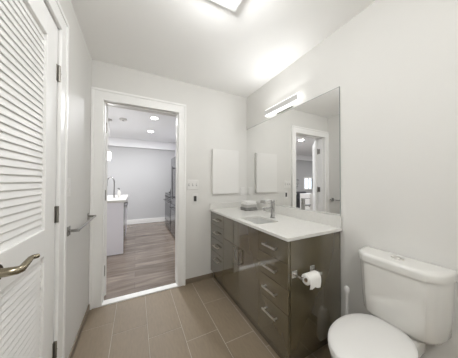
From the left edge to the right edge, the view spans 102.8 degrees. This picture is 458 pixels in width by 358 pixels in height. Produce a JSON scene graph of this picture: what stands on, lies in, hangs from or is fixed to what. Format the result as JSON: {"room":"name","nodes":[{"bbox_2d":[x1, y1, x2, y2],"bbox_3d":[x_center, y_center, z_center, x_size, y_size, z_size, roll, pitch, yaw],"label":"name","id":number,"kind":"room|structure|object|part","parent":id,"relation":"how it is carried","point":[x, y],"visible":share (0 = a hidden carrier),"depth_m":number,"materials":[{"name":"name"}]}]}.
{"room":"bathroom","nodes":[
{"label":"bathroom","id":0,"kind":"room"},
{"bbox_2d":[59,0,91,357],"bbox_3d":[-0.682,0.019,0.352,0.110,2.427,3.148,0,-1,-27],"label":"wall","id":1,"kind":"structure","parent":0,"point":[80,60],"depth_m":1.38,"materials":[{"name":"white paint"}]},
{"bbox_2d":[0,0,60,357],"bbox_3d":[-0.754,0.191,0.662,0.113,2.071,0.825,0,-1,-27],"label":"door","id":2,"kind":"structure","parent":1,"relation":"in","point":[30,73],"depth_m":0.77,"materials":[{"name":"white paint"}]},
{"bbox_3d":[-0.709,0.299,0.610,0.066,0.060,0.130,0,-1,26],"label":"handle","id":3,"kind":"part","parent":2,"relation":"part of","materials":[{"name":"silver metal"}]},
{"bbox_3d":[-0.785,0.705,0.623,0.013,0.668,0.586,0,-1,-27],"label":"louver panel","id":4,"kind":"part","parent":2,"relation":"part of","materials":[{"name":"white paint"}]},
{"bbox_3d":[-0.783,-0.238,0.636,0.013,0.969,0.586,0,-1,-27],"label":"louver panel","id":5,"kind":"part","parent":2,"relation":"part of","materials":[{"name":"white paint"}]},
{"bbox_2d":[43,0,69,357],"bbox_3d":[-0.811,0.143,0.627,0.132,2.186,1.020,0,-1,-27],"label":"trim","id":6,"kind":"structure","parent":1,"relation":"attached to","point":[54,7],"depth_m":1.03,"materials":[{"name":"white wood"}]},
{"bbox_2d":[68,304,89,357],"bbox_3d":[-1.173,1.217,1.427,0.010,0.058,0.760,0,-1,-27],"label":"baseboard","id":7,"kind":"structure","parent":1,"relation":"attached to","point":[75,343],"depth_m":1.43,"materials":[{"name":"beige tile"}]},
{"bbox_2d":[67,213,95,235],"bbox_3d":[-1.152,0.343,1.457,0.062,0.060,0.604,0,-1,-27],"label":"towel bar","id":8,"kind":"object","parent":1,"relation":"attached to","point":[69,230],"visible":0.97,"depth_m":1.24,"materials":[{"name":"silver metal"}]},
{"bbox_3d":[-1.024,0.340,1.208,0.062,0.060,0.044,0,-1,-27],"label":"mounting post","id":9,"kind":"part","parent":8,"relation":"part of","materials":[{"name":"silver metal"}]},
{"bbox_2d":[107,146,174,219],"bbox_3d":[-4.696,0.066,4.316,7.560,2.427,0.100,0,-1,-27],"label":"wall","id":10,"kind":"structure","parent":0,"point":[142,174],"depth_m":5.35,"materials":[{"name":"grey paint"}]},
{"bbox_2d":[127,217,164,224],"bbox_3d":[-4.721,1.213,4.224,7.450,0.130,0.016,0,-1,-27],"label":"baseboard","id":11,"kind":"structure","parent":10,"relation":"attached to","point":[160,219],"depth_m":5.38,"materials":[{"name":"white wood"}]},
{"bbox_2d":[106,106,175,150],"bbox_3d":[-3.895,-1.106,2.656,7.660,0.327,3.812,0,-1,-27],"label":"ceiling","id":12,"kind":"structure","parent":0,"point":[133,133],"depth_m":4.31,"materials":[{"name":"white paint"}]},
{"bbox_2d":[108,119,111,159],"bbox_3d":[-2.327,-0.761,3.538,0.100,0.787,0.100,0,-1,-27],"label":"pendant lamp","id":13,"kind":"object","parent":12,"relation":"hanging from","point":[109,152],"visible":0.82,"depth_m":3.52,"materials":[{"name":"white glass"}]},
{"bbox_2d":[92,59,246,278],"bbox_3d":[-3.053,0.023,0.982,7.456,2.427,0.130,0,-1,-27],"label":"wall","id":14,"kind":"structure","parent":0,"point":[215,119],"depth_m":2.28,"materials":[{"name":"white paint"}]},
{"bbox_2d":[104,107,107,295],"bbox_3d":[-1.651,0.231,2.035,0.759,2.029,0.163,0,-1,20],"label":"door","id":15,"kind":"structure","parent":14,"relation":"in","point":[106,107],"depth_m":1.97,"materials":[{"name":"white paint"}]},
{"bbox_2d":[89,87,185,309],"bbox_3d":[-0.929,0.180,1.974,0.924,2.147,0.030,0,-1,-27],"label":"trim","id":16,"kind":"structure","parent":14,"relation":"attached to","point":[98,95],"depth_m":1.80,"materials":[{"name":"white wood"}]},
{"bbox_2d":[101,283,177,306],"bbox_3d":[-0.942,1.250,1.995,0.742,0.016,0.082,0,-1,-27],"label":"threshold","id":17,"kind":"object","parent":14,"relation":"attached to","point":[174,285],"depth_m":1.96,"materials":[{"name":"white stone"}]},
{"bbox_2d":[104,105,176,280],"bbox_3d":[-1.002,0.182,2.115,0.924,2.147,0.026,0,-1,-27],"label":"trim","id":18,"kind":"structure","parent":14,"relation":"attached to","point":[106,105],"depth_m":2.25,"materials":[{"name":"white wood"}]},
{"bbox_2d":[187,180,197,189],"bbox_3d":[-0.441,0.071,2.233,0.142,0.118,0.017,0,-1,-27],"label":"light switch","id":19,"kind":"object","parent":14,"relation":"attached to","point":[191,184],"visible":1,"depth_m":2.23,"materials":[{"name":"white plastic"}]},
{"bbox_2d":[192,194,197,203],"bbox_3d":[-0.417,0.240,2.247,0.072,0.120,0.010,0,-1,-27],"label":"wall control","id":20,"kind":"object","parent":14,"relation":"attached to","point":[194,196],"visible":1,"depth_m":2.24,"materials":[{"name":"black plastic"}]},
{"bbox_2d":[185,273,213,283],"bbox_3d":[-0.360,1.230,2.263,0.365,0.058,0.010,0,-1,-27],"label":"baseboard","id":21,"kind":"structure","parent":14,"relation":"attached to","point":[210,275],"depth_m":2.25,"materials":[{"name":"beige tile"}]},
{"bbox_2d":[212,149,238,193],"bbox_3d":[-0.047,-0.095,2.425,0.380,0.577,0.036,0,-1,-27],"label":"medicine cabinet","id":22,"kind":"object","parent":14,"relation":"attached to","point":[225,163],"visible":1,"depth_m":2.40,"materials":[{"name":"white plastic"}]},
{"bbox_2d":[240,187,244,195],"bbox_3d":[0.188,0.175,2.557,0.072,0.118,0.008,0,-1,-27],"label":"wall outlet","id":23,"kind":"object","parent":14,"relation":"attached to","point":[242,189],"visible":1,"depth_m":2.56,"materials":[{"name":"white plastic"}]},
{"bbox_2d":[73,221,330,357],"bbox_3d":[-3.179,1.270,1.213,7.660,0.060,6.980,0,-1,-27],"label":"floor","id":24,"kind":"structure","parent":0,"point":[199,319],"depth_m":1.65,"materials":[{"name":"beige tile"}]},
{"bbox_2d":[107,195,128,255],"bbox_3d":[-2.484,0.816,3.522,0.950,0.912,1.410,0,-1,-27],"label":"kitchen island","id":25,"kind":"object","parent":24,"relation":"on","point":[116,207],"visible":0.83,"depth_m":3.07,"materials":[{"name":"white wood"}]},
{"bbox_2d":[107,177,115,197],"bbox_3d":[-2.251,0.158,3.511,0.170,0.404,0.073,0,-1,-10],"label":"kitchen faucet","id":26,"kind":"object","parent":25,"relation":"on","point":[108,177],"visible":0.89,"depth_m":3.52,"materials":[{"name":"silver metal"}]},
{"bbox_3d":[-2.191,0.830,2.925,0.870,0.870,0.020,0,-1,-27],"label":"panel","id":27,"kind":"part","parent":25,"relation":"part of","materials":[{"name":"white wood"}]},
{"bbox_2d":[123,202,127,246],"bbox_3d":[-1.933,0.789,3.410,0.070,0.765,0.600,0,-1,-27],"label":"dishwasher","id":28,"kind":"object","parent":25,"relation":"in","point":[124,203],"depth_m":3.31,"materials":[{"name":"silver metal"}]},
{"bbox_2d":[163,192,170,230],"bbox_3d":[-1.308,0.823,4.886,0.755,0.940,0.910,0,-1,-27],"label":"range","id":29,"kind":"object","parent":24,"relation":"on","point":[167,199],"visible":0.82,"depth_m":4.58,"materials":[{"name":"silver metal"}]},
{"bbox_3d":[-1.586,0.790,4.744,0.030,0.560,0.900,0,-1,-27],"label":"oven door","id":30,"kind":"part","parent":29,"relation":"part of","materials":[{"name":"silver metal"}]},
{"bbox_3d":[-1.587,1.160,4.739,0.030,0.160,0.900,0,-1,-27],"label":"drawer","id":31,"kind":"part","parent":29,"relation":"part of","materials":[{"name":"silver metal"}]},
{"bbox_2d":[169,156,175,237],"bbox_3d":[-0.884,0.392,4.069,0.750,1.740,0.900,0,-1,-27],"label":"refrigerator","id":32,"kind":"object","parent":24,"relation":"on","point":[173,160],"visible":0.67,"depth_m":3.98,"materials":[{"name":"silver metal"}]},
{"bbox_3d":[-1.155,0.907,3.924,0.045,0.685,0.896,0,-1,-27],"label":"door","id":33,"kind":"part","parent":32,"relation":"part of","materials":[{"name":"silver metal"}]},
{"bbox_3d":[-1.256,0.042,4.137,0.045,1.040,0.444,0,-1,-27],"label":"door","id":34,"kind":"part","parent":32,"relation":"part of","materials":[{"name":"silver metal"}]},
{"bbox_3d":[-1.179,0.079,3.883,0.051,0.700,0.018,0,-1,-27],"label":"handle","id":35,"kind":"part","parent":32,"relation":"part of","materials":[{"name":"silver metal"}]},
{"bbox_3d":[-1.050,0.037,3.735,0.045,1.040,0.444,0,-1,-27],"label":"door","id":36,"kind":"part","parent":32,"relation":"part of","materials":[{"name":"silver metal"}]},
{"bbox_2d":[211,211,340,357],"bbox_3d":[0.296,0.828,1.859,0.574,0.852,1.332,0,-1,-27],"label":"bathroom vanity","id":37,"kind":"object","parent":24,"relation":"on","point":[254,267],"visible":0.91,"depth_m":1.32,"materials":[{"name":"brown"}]},
{"bbox_3d":[-0.133,1.015,2.154,0.018,0.272,0.347,0,-1,-27],"label":"drawer","id":38,"kind":"part","parent":37,"relation":"part of","materials":[{"name":"brown paint"}]},
{"bbox_3d":[-0.132,0.798,2.157,0.018,0.157,0.347,0,-1,-27],"label":"drawer","id":39,"kind":"part","parent":37,"relation":"part of","materials":[{"name":"brown paint"}]},
{"bbox_3d":[-0.132,0.638,2.159,0.018,0.157,0.347,0,-1,-27],"label":"drawer","id":40,"kind":"part","parent":37,"relation":"part of","materials":[{"name":"brown paint"}]},
{"bbox_3d":[-0.132,0.482,2.161,0.018,0.148,0.347,0,-1,-27],"label":"drawer","id":41,"kind":"part","parent":37,"relation":"part of","materials":[{"name":"brown paint"}]},
{"bbox_3d":[0.020,0.895,1.857,0.018,0.504,0.318,0,-1,-27],"label":"door","id":42,"kind":"part","parent":37,"relation":"part of","materials":[{"name":"brown paint"}]},
{"bbox_3d":[0.166,0.892,1.571,0.018,0.504,0.319,0,-1,-27],"label":"door","id":43,"kind":"part","parent":37,"relation":"part of","materials":[{"name":"brown paint"}]},
{"bbox_3d":[0.284,0.947,1.285,0.033,0.012,0.142,0,-1,-27],"label":"handle","id":44,"kind":"part","parent":37,"relation":"part of","materials":[{"name":"silver metal"}]},
{"bbox_3d":[0.284,0.785,1.287,0.033,0.012,0.142,0,-1,-27],"label":"handle","id":45,"kind":"part","parent":37,"relation":"part of","materials":[{"name":"silver metal"}]},
{"bbox_3d":[0.285,0.629,1.289,0.033,0.012,0.142,0,-1,-27],"label":"handle","id":46,"kind":"part","parent":37,"relation":"part of","materials":[{"name":"silver metal"}]},
{"bbox_3d":[0.285,0.475,1.292,0.033,0.012,0.142,0,-1,-27],"label":"handle","id":47,"kind":"part","parent":37,"relation":"part of","materials":[{"name":"silver metal"}]},
{"bbox_3d":[0.310,1.004,1.288,0.018,0.272,0.306,0,-1,-27],"label":"drawer","id":48,"kind":"part","parent":37,"relation":"part of","materials":[{"name":"brown paint"}]},
{"bbox_3d":[0.310,0.787,1.291,0.018,0.157,0.306,0,-1,-27],"label":"drawer","id":49,"kind":"part","parent":37,"relation":"part of","materials":[{"name":"brown paint"}]},
{"bbox_3d":[0.310,0.627,1.293,0.018,0.157,0.306,0,-1,-27],"label":"drawer","id":50,"kind":"part","parent":37,"relation":"part of","materials":[{"name":"brown paint"}]},
{"bbox_3d":[0.311,0.471,1.295,0.018,0.148,0.306,0,-1,-27],"label":"drawer","id":51,"kind":"part","parent":37,"relation":"part of","materials":[{"name":"brown paint"}]},
{"bbox_2d":[210,202,341,241],"bbox_3d":[0.309,0.347,1.864,0.560,0.109,1.347,0,-1,-27],"label":"countertop","id":52,"kind":"structure","parent":37,"relation":"on","point":[290,224],"depth_m":1.58,"materials":[{"name":"white stone"}]},
{"bbox_2d":[240,207,257,210],"bbox_3d":[0.245,0.366,2.268,0.168,0.036,0.145,0,-1,-27],"label":"folded towel","id":53,"kind":"object","parent":52,"relation":"on","point":[241,208],"visible":0.87,"depth_m":2.21,"materials":[{"name":"grey fabric"}]},
{"bbox_2d":[241,204,256,207],"bbox_3d":[0.245,0.331,2.269,0.160,0.032,0.135,0,-1,-27],"label":"folded towel","id":54,"kind":"object","parent":53,"relation":"on","point":[242,205],"visible":0.84,"depth_m":2.21,"materials":[{"name":"grey fabric"}]},
{"bbox_2d":[241,200,256,204],"bbox_3d":[0.245,0.292,2.269,0.154,0.044,0.125,0,-1,-27],"label":"folded towel","id":55,"kind":"object","parent":54,"relation":"on","point":[245,202],"visible":1,"depth_m":2.22,"materials":[{"name":"white fabric"}]},
{"bbox_2d":[244,218,273,223],"bbox_3d":[0.274,0.471,1.694,0.271,0.144,0.346,0,-1,-27],"label":"sink","id":56,"kind":"object","parent":52,"relation":"in","point":[254,220],"visible":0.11,"depth_m":1.84,"materials":[{"name":"grey ceramic"}]},
{"bbox_2d":[263,200,274,217],"bbox_3d":[0.386,0.291,1.760,0.141,0.174,0.052,0,-1,-27],"label":"faucet","id":57,"kind":"object","parent":52,"relation":"on","point":[272,207],"visible":1,"depth_m":1.76,"materials":[{"name":"silver metal"}]},
{"bbox_2d":[292,265,321,280],"bbox_3d":[0.509,0.612,1.180,0.210,0.044,0.075,0,-1,-27],"label":"toilet paper holder","id":58,"kind":"object","parent":37,"relation":"attached to","point":[312,267],"visible":0.81,"depth_m":1.17,"materials":[{"name":"silver metal"}]},
{"bbox_3d":[0.435,0.611,1.143,0.044,0.044,0.075,0,-1,-27],"label":"mounting post","id":59,"kind":"part","parent":58,"relation":"part of","materials":[{"name":"silver metal"}]},
{"bbox_2d":[301,270,320,289],"bbox_3d":[0.520,0.638,1.157,0.103,0.092,0.068,0,-1,-27],"label":"toilet paper roll","id":60,"kind":"object","parent":58,"relation":"hanging from","point":[313,278],"visible":0.95,"depth_m":1.13,"materials":[{"name":"white paper"}]},
{"bbox_3d":[0.583,0.612,1.218,0.044,0.044,0.075,0,-1,-27],"label":"mounting post","id":61,"kind":"part","parent":58,"relation":"part of","materials":[{"name":"silver metal"}]},
{"bbox_3d":[0.620,0.769,1.287,0.518,0.747,0.018,0,-1,-27],"label":"panel","id":62,"kind":"part","parent":37,"relation":"part of","materials":[{"name":"brown paint"}]},
{"bbox_2d":[344,286,349,314],"bbox_3d":[0.826,0.999,1.279,0.100,0.497,0.100,0,-1,-27],"label":"toilet brush","id":63,"kind":"object","parent":24,"relation":"on","point":[346,288],"visible":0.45,"depth_m":1.27,"materials":[{"name":"white plastic"}]},
{"bbox_2d":[328,246,457,357],"bbox_3d":[0.760,0.841,0.928,0.583,0.804,0.404,0,-1,-27],"label":"toilet","id":64,"kind":"object","parent":24,"relation":"on","point":[410,302],"visible":1,"depth_m":0.92,"materials":[{"name":"white ceramic"}]},
{"bbox_3d":[0.698,0.802,0.911,0.457,0.026,0.317,0,-1,-27],"label":"seat lid","id":65,"kind":"part","parent":64,"relation":"part of","materials":[{"name":"white plastic"}]},
{"bbox_3d":[0.746,1.030,0.933,0.554,0.425,0.308,0,-1,-27],"label":"bowl","id":66,"kind":"part","parent":64,"relation":"part of","materials":[{"name":"white ceramic"}]},
{"bbox_3d":[0.946,0.655,1.025,0.161,0.318,0.388,0,-1,-27],"label":"tank","id":67,"kind":"part","parent":64,"relation":"part of","materials":[{"name":"white ceramic"}]},
{"bbox_3d":[0.944,0.473,1.026,0.172,0.050,0.404,0,-1,-27],"label":"tank lid","id":68,"kind":"part","parent":64,"relation":"part of","materials":[{"name":"white ceramic"}]},
{"bbox_2d":[71,0,375,97],"bbox_3d":[0.010,-1.239,0.676,2.398,0.100,3.268,0,-1,-27],"label":"ceiling","id":69,"kind":"structure","parent":0,"point":[204,43],"depth_m":1.48,"materials":[{"name":"white paint"}]},
{"bbox_2d":[211,0,241,11],"bbox_3d":[-0.031,-1.167,1.037,0.330,0.035,0.328,0,-1,-27],"label":"recessed light","id":70,"kind":"object","parent":69,"relation":"in","point":[232,5],"visible":1,"depth_m":1.20,"materials":[{"name":"silver metal"}]},
{"bbox_2d":[220,0,236,6],"bbox_3d":[-0.031,-1.167,1.037,0.290,0.026,0.288,0,-1,-27],"label":"diffuser","id":71,"kind":"object","parent":70,"relation":"attached to","point":[225,3],"depth_m":1.20,"materials":[{"name":"white"}]},
{"bbox_2d":[247,0,457,357],"bbox_3d":[0.984,0.034,1.275,0.100,2.427,3.278,0,-1,-27],"label":"wall","id":72,"kind":"structure","parent":0,"point":[394,64],"depth_m":1.12,"materials":[{"name":"white paint"}]},
{"bbox_2d":[265,92,300,116],"bbox_3d":[0.559,-0.774,1.942,0.062,0.090,0.500,0,-1,-27],"label":"vanity light","id":73,"kind":"object","parent":72,"relation":"attached to","point":[289,102],"visible":1,"depth_m":1.88,"materials":[{"name":"silver metal"}]},
{"bbox_2d":[247,86,340,215],"bbox_3d":[0.554,-0.208,2.002,0.006,1.004,1.333,0,-1,-27],"label":"wall mirror","id":74,"kind":"object","parent":72,"relation":"attached to","point":[294,161],"visible":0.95,"depth_m":1.74,"materials":[{"name":"silver glass"}]},
{"bbox_2d":[256,202,341,227],"bbox_3d":[0.555,0.338,1.982,0.015,0.087,1.329,0,-1,-27],"label":"backsplash","id":75,"kind":"structure","parent":72,"relation":"attached to","point":[327,219],"depth_m":1.66,"materials":[{"name":"white stone"}]}
]}

